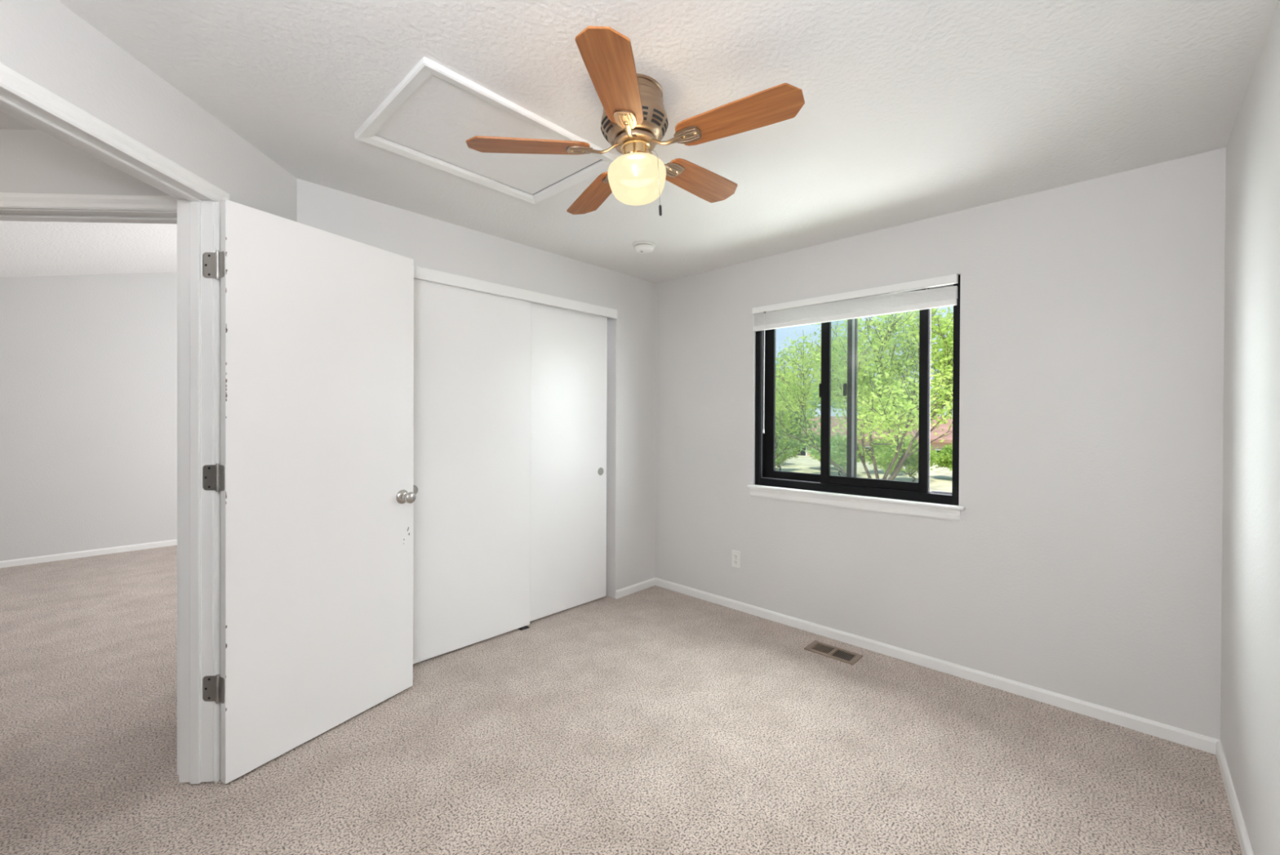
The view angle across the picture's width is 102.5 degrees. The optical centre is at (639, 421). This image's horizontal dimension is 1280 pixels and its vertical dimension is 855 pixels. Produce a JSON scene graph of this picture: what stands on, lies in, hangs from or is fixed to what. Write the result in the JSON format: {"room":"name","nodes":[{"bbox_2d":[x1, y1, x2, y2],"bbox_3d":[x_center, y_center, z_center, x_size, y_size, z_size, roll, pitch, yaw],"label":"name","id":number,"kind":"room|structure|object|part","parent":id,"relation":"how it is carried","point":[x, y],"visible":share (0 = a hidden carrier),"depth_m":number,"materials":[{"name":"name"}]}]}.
{"room":"empty bedroom","nodes":[
{"label":"empty bedroom","id":0,"kind":"room"},
{"bbox_2d":[0,128,170,195],"bbox_3d":[-3.858,-0.488,1.889,4.485,3.500,0.115,0,0,-2],"label":"wall","id":1,"kind":"structure","parent":0,"point":[32,161],"depth_m":1.89,"materials":[{"name":"paint"}]},
{"bbox_2d":[0,192,177,223],"bbox_3d":[-2.127,0.217,1.957,0.991,2.104,0.147,0,0,-2],"label":"door frame","id":2,"kind":"structure","parent":1,"relation":"attached to","point":[14,206],"depth_m":1.89,"materials":[{"name":"paint"}]},
{"bbox_3d":[-2.125,0.217,1.891,0.991,2.104,0.016,0,0,-2],"label":"hall casing","id":3,"kind":"part","parent":2,"relation":"part of","materials":[{"name":"paint"}]},
{"bbox_2d":[0,271,177,560],"bbox_3d":[-4.976,-0.507,4.972,0.150,3.500,5.900,0,0,43],"label":"wall","id":4,"kind":"structure","parent":0,"point":[88,363],"depth_m":4.74,"materials":[{"name":"paint"}]},
{"bbox_2d":[0,538,177,568],"bbox_3d":[-4.924,1.215,4.925,0.012,0.057,5.600,0,0,43],"label":"baseboard","id":5,"kind":"structure","parent":4,"relation":"attached to","point":[24,561],"depth_m":4.73,"materials":[{"name":"paint"}]},
{"bbox_2d":[0,221,177,277],"bbox_3d":[-3.339,-1.453,3.420,4.450,1.515,5.600,0,0,43],"label":"ceiling","id":6,"kind":"structure","parent":0,"point":[27,248],"depth_m":4.01,"materials":[{"name":"paint"}]},
{"bbox_2d":[0,0,297,222],"bbox_3d":[-1.545,0.103,1.517,0.115,2.341,1.500,0,0,-2],"label":"wall","id":7,"kind":"structure","parent":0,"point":[45,42],"depth_m":1.50,"materials":[{"name":"paint"}]},
{"bbox_2d":[0,62,229,783],"bbox_3d":[-1.542,0.221,1.411,0.147,2.106,0.898,0,0,-2],"label":"door frame","id":8,"kind":"structure","parent":7,"relation":"attached to","point":[23,99],"depth_m":1.80,"materials":[{"name":"paint"}]},
{"bbox_3d":[-1.607,0.206,1.408,0.016,2.076,0.896,0,0,-2],"label":"hall casing","id":9,"kind":"part","parent":8,"relation":"part of","materials":[{"name":"paint"}]},
{"bbox_2d":[202,199,415,783],"bbox_3d":[-1.278,0.245,2.114,0.174,2.030,0.794,0,0,28],"label":"door","id":10,"kind":"structure","parent":8,"relation":"attached to","point":[313,479],"depth_m":2.02,"materials":[{"name":"paint"}]},
{"bbox_3d":[-1.071,0.350,2.377,0.052,0.053,0.053,0,0,28],"label":"knob","id":11,"kind":"part","parent":10,"relation":"part of","materials":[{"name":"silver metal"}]},
{"bbox_2d":[297,178,656,598],"bbox_3d":[-0.731,0.098,3.165,0.135,2.341,2.381,0,0,43],"label":"wall","id":12,"kind":"structure","parent":0,"point":[433,243],"depth_m":3.53,"materials":[{"name":"paint"}]},
{"bbox_2d":[413,278,530,663],"bbox_3d":[-0.961,0.250,2.893,0.034,2.006,0.797,0,0,43],"label":"door","id":13,"kind":"structure","parent":12,"relation":"in","point":[472,376],"depth_m":2.87,"materials":[{"name":"paint"}]},
{"bbox_3d":[-1.171,0.353,2.650,0.002,0.055,0.055,0,0,43],"label":"finger pull","id":14,"kind":"part","parent":13,"relation":"part of","materials":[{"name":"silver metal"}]},
{"bbox_2d":[529,302,607,621],"bbox_3d":[-0.521,0.249,3.413,0.034,2.006,0.788,0,0,43],"label":"door","id":15,"kind":"structure","parent":12,"relation":"in","point":[569,348],"depth_m":3.43,"materials":[{"name":"paint"}]},
{"bbox_3d":[-0.279,0.352,3.646,0.002,0.055,0.055,0,0,43],"label":"finger pull","id":16,"kind":"part","parent":15,"relation":"part of","materials":[{"name":"silver metal"}]},
{"bbox_2d":[615,577,655,598],"bbox_3d":[-0.029,1.240,3.837,0.012,0.057,0.418,0,0,43],"label":"baseboard","id":17,"kind":"structure","parent":12,"relation":"attached to","point":[634,588],"depth_m":3.82,"materials":[{"name":"paint"}]},
{"bbox_2d":[0,544,1242,854],"bbox_3d":[-2.306,1.326,2.442,7.530,0.120,5.900,0,0,43],"label":"floor","id":18,"kind":"structure","parent":0,"point":[653,720],"depth_m":1.97,"materials":[{"name":"carpet"}]},
{"bbox_2d":[518,625,529,630],"bbox_3d":[-0.731,1.254,3.174,0.086,0.030,0.060,0,0,43],"label":"floor guide","id":19,"kind":"object","parent":18,"relation":"on","point":[525,627],"visible":0.52,"depth_m":3.15,"materials":[{"name":"black metal"}]},
{"bbox_2d":[804,640,862,664],"bbox_3d":[1.068,1.274,2.843,0.274,0.007,0.142,0,0,43],"label":"floor vent","id":20,"kind":"object","parent":18,"relation":"in","point":[822,648],"visible":1,"depth_m":2.84,"materials":[{"name":"brown metal"}]},
{"bbox_2d":[0,0,1278,283],"bbox_3d":[-1.683,-1.130,1.849,5.840,0.120,5.900,0,0,43],"label":"ceiling","id":21,"kind":"structure","parent":0,"point":[913,110],"depth_m":1.63,"materials":[{"name":"paint"}]},
{"bbox_2d":[354,56,617,204],"bbox_3d":[-0.568,-1.056,1.993,0.592,0.020,0.804,0,0,43],"label":"attic hatch","id":22,"kind":"object","parent":21,"relation":"attached to","point":[430,116],"visible":0.91,"depth_m":1.89,"materials":[{"name":"paint"}]},
{"bbox_3d":[-0.568,-1.064,1.990,0.483,0.004,0.695,0,0,43],"label":"hatch panel","id":23,"kind":"part","parent":22,"relation":"part of","materials":[{"name":"paint"}]},
{"bbox_2d":[466,26,804,216],"bbox_3d":[0.016,-0.853,1.693,1.010,0.437,0.962,0,0,45],"label":"ceiling fan","id":24,"kind":"object","parent":21,"relation":"hanging from","point":[634,120],"visible":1,"depth_m":1.57,"materials":[{"name":"brown wood"}]},
{"bbox_3d":[-0.346,-0.860,1.607,0.374,0.006,0.131,-3,10,-9],"label":"fan blade","id":25,"kind":"part","parent":24,"relation":"part of","materials":[{"name":"brown wood"}]},
{"bbox_3d":[-0.169,-0.866,1.961,0.131,0.006,0.374,-15,5,-27],"label":"fan blade","id":26,"kind":"part","parent":24,"relation":"part of","materials":[{"name":"brown wood"}]},
{"bbox_3d":[-0.064,-0.877,1.329,0.131,0.006,0.374,8,1,9],"label":"fan blade","id":27,"kind":"part","parent":24,"relation":"part of","materials":[{"name":"brown wood"}]},
{"bbox_3d":[-0.009,-0.780,1.661,0.189,0.128,0.189,-3,-1,44],"label":"glass globe","id":28,"kind":"part","parent":24,"relation":"part of"},
{"bbox_3d":[-0.023,-1.058,1.663,0.194,0.016,0.194,-3,-1,44],"label":"ceiling plate","id":29,"kind":"part","parent":24,"relation":"part of","materials":[{"name":"gold metal"}]},
{"bbox_3d":[0.040,-0.763,1.605,0.054,0.198,0.007,-3,-1,44],"label":"pull chain","id":30,"kind":"part","parent":24,"relation":"part of","materials":[{"name":"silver metal"}]},
{"bbox_3d":[0.222,-0.886,1.902,0.374,0.006,0.131,-2,-12,-45],"label":"fan blade","id":31,"kind":"part","parent":24,"relation":"part of","materials":[{"name":"brown wood"}]},
{"bbox_3d":[0.287,-0.893,1.511,0.374,0.006,0.131,-3,-12,27],"label":"fan blade","id":32,"kind":"part","parent":24,"relation":"part of","materials":[{"name":"brown wood"}]},
{"bbox_2d":[632,240,655,253],"bbox_3d":[0.026,-1.047,3.106,0.136,0.043,0.136,0,0,43],"label":"smoke detector","id":33,"kind":"object","parent":21,"relation":"attached to","point":[641,246],"visible":1,"depth_m":3.07,"materials":[{"name":"white plastic"}]},
{"bbox_2d":[655,146,1226,739],"bbox_3d":[1.239,0.107,3.041,3.163,2.341,0.150,0,0,43],"label":"wall","id":34,"kind":"structure","parent":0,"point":[1082,560],"depth_m":2.39,"materials":[{"name":"paint"}]},
{"bbox_2d":[731,549,741,568],"bbox_3d":[0.653,0.933,3.489,0.072,0.116,0.008,0,0,43],"label":"wall outlet","id":35,"kind":"object","parent":34,"relation":"attached to","point":[735,555],"visible":1,"depth_m":3.49,"materials":[{"name":"white plastic"}]},
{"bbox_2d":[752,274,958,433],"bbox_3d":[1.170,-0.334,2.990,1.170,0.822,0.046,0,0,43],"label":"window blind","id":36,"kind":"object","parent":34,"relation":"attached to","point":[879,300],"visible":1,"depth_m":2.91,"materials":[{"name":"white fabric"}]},
{"bbox_3d":[1.173,-0.607,2.988,1.162,0.032,0.028,0,0,43],"label":"rail","id":37,"kind":"part","parent":36,"relation":"part of","materials":[{"name":"white plastic"}]},
{"bbox_3d":[1.175,-0.724,2.992,1.170,0.041,0.036,0,0,43],"label":"head rail","id":38,"kind":"part","parent":36,"relation":"part of","materials":[{"name":"white plastic"}]},
{"bbox_2d":[746,274,965,521],"bbox_3d":[1.207,-0.125,3.020,1.238,1.245,0.144,0,0,43],"label":"window","id":39,"kind":"structure","parent":34,"relation":"attached to","point":[893,496],"depth_m":3.03,"materials":[{"name":"black"}]},
{"bbox_3d":[0.954,-0.166,3.265,0.404,1.078,0.003,0,0,43],"label":"track rail","id":40,"kind":"part","parent":39,"relation":"part of","materials":[{"name":"black metal"}]},
{"bbox_3d":[1.058,-0.168,3.232,0.600,1.082,0.022,0,0,43],"label":"fixed sash","id":41,"kind":"part","parent":39,"relation":"part of","materials":[{"name":"black"}]},
{"bbox_3d":[1.102,-0.191,3.138,0.015,0.085,0.018,0,0,43],"label":"sash pull","id":42,"kind":"part","parent":39,"relation":"part of","materials":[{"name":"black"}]},
{"bbox_3d":[1.173,0.429,2.989,1.238,0.018,0.052,0,0,43],"label":"sill","id":43,"kind":"part","parent":39,"relation":"part of","materials":[{"name":"paint"}]},
{"bbox_3d":[1.320,-0.166,2.932,0.586,1.082,0.024,0,0,43],"label":"sliding sash","id":44,"kind":"part","parent":39,"relation":"part of","materials":[{"name":"black"}]},
{"bbox_2d":[654,577,1220,754],"bbox_3d":[1.177,1.249,2.990,2.928,0.057,0.012,0,0,43],"label":"baseboard","id":45,"kind":"structure","parent":34,"relation":"attached to","point":[1197,740],"depth_m":2.51,"materials":[{"name":"paint"}]},
{"bbox_2d":[1220,0,1279,854],"bbox_3d":[0.364,0.118,-0.092,0.120,2.341,5.600,0,0,43],"label":"wall","id":46,"kind":"structure","parent":0,"point":[1250,686],"depth_m":1.49,"materials":[{"name":"paint"}]},
{"bbox_2d":[1215,740,1253,854],"bbox_3d":[1.058,1.259,0.746,0.012,0.057,3.408,0,0,43],"label":"baseboard","id":47,"kind":"structure","parent":46,"relation":"attached to","point":[1242,835],"depth_m":1.68,"materials":[{"name":"paint"}]},
{"label":"outside","id":48,"kind":"structure","parent":0,"visible":0},
{"bbox_2d":[774,454,952,492],"bbox_3d":[24.028,2.927,43.760,140.000,0.300,89.400,0,0,43],"label":"ground","id":49,"kind":"structure","parent":48,"point":[940,478],"depth_m":28.87,"materials":[{"name":"beige concrete"}]},
{"bbox_2d":[774,436,804,471],"bbox_3d":[7.671,1.747,28.951,2.827,2.098,3.199,0,0,43],"label":"shrub","id":50,"kind":"object","parent":49,"relation":"on","point":[782,459],"visible":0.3,"depth_m":28.52,"materials":[{"name":"green plant"}]},
{"bbox_2d":[775,342,844,458],"bbox_3d":[4.081,0.046,19.529,7.165,5.561,5.889,0,0,-12],"label":"tree","id":51,"kind":"object","parent":49,"relation":"on","point":[799,434],"visible":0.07,"depth_m":18.30,"materials":[{"name":"green plant"}]},
{"bbox_2d":[808,434,846,465],"bbox_3d":[11.011,1.697,29.867,2.453,2.230,3.293,0,0,43],"label":"shrub","id":52,"kind":"object","parent":49,"relation":"on","point":[835,434],"visible":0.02,"depth_m":29.65,"materials":[{"name":"green plant"}]},
{"bbox_2d":[811,432,869,475],"bbox_3d":[10.480,1.686,26.736,2.515,2.278,2.879,0,0,-8],"label":"shrub","id":53,"kind":"object","parent":49,"relation":"on","point":[839,459],"visible":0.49,"depth_m":26.30,"materials":[{"name":"green plant"}]},
{"bbox_2d":[775,306,953,479],"bbox_3d":[5.984,-0.106,11.568,6.487,5.929,6.914,0,0,-10],"label":"tree","id":54,"kind":"object","parent":49,"relation":"on","point":[877,397],"visible":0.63,"depth_m":10.21,"materials":[{"name":"green plant"}]},
{"bbox_2d":[786,416,952,457],"bbox_3d":[19.987,1.296,41.664,17.000,3.450,10.000,0,0,43],"label":"house","id":55,"kind":"structure","parent":49,"relation":"on","point":[948,437],"depth_m":37.82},
{"bbox_2d":[860,436,912,473],"bbox_3d":[13.572,1.785,27.749,2.816,2.099,3.172,0,0,43],"label":"shrub","id":56,"kind":"object","parent":49,"relation":"on","point":[878,448],"visible":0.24,"depth_m":27.56,"materials":[{"name":"green plant"}]},
{"bbox_2d":[872,437,941,481],"bbox_3d":[12.575,1.748,24.206,2.765,2.198,3.248,0,0,32],"label":"shrub","id":57,"kind":"object","parent":49,"relation":"on","point":[911,462],"visible":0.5,"depth_m":23.61,"materials":[{"name":"green plant"}]},
{"bbox_2d":[934,440,952,471],"bbox_3d":[15.809,1.718,24.979,3.295,2.287,2.685,0,0,11],"label":"shrub","id":58,"kind":"object","parent":49,"relation":"on","point":[946,460],"visible":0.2,"depth_m":24.80,"materials":[{"name":"green plant"}]}
]}

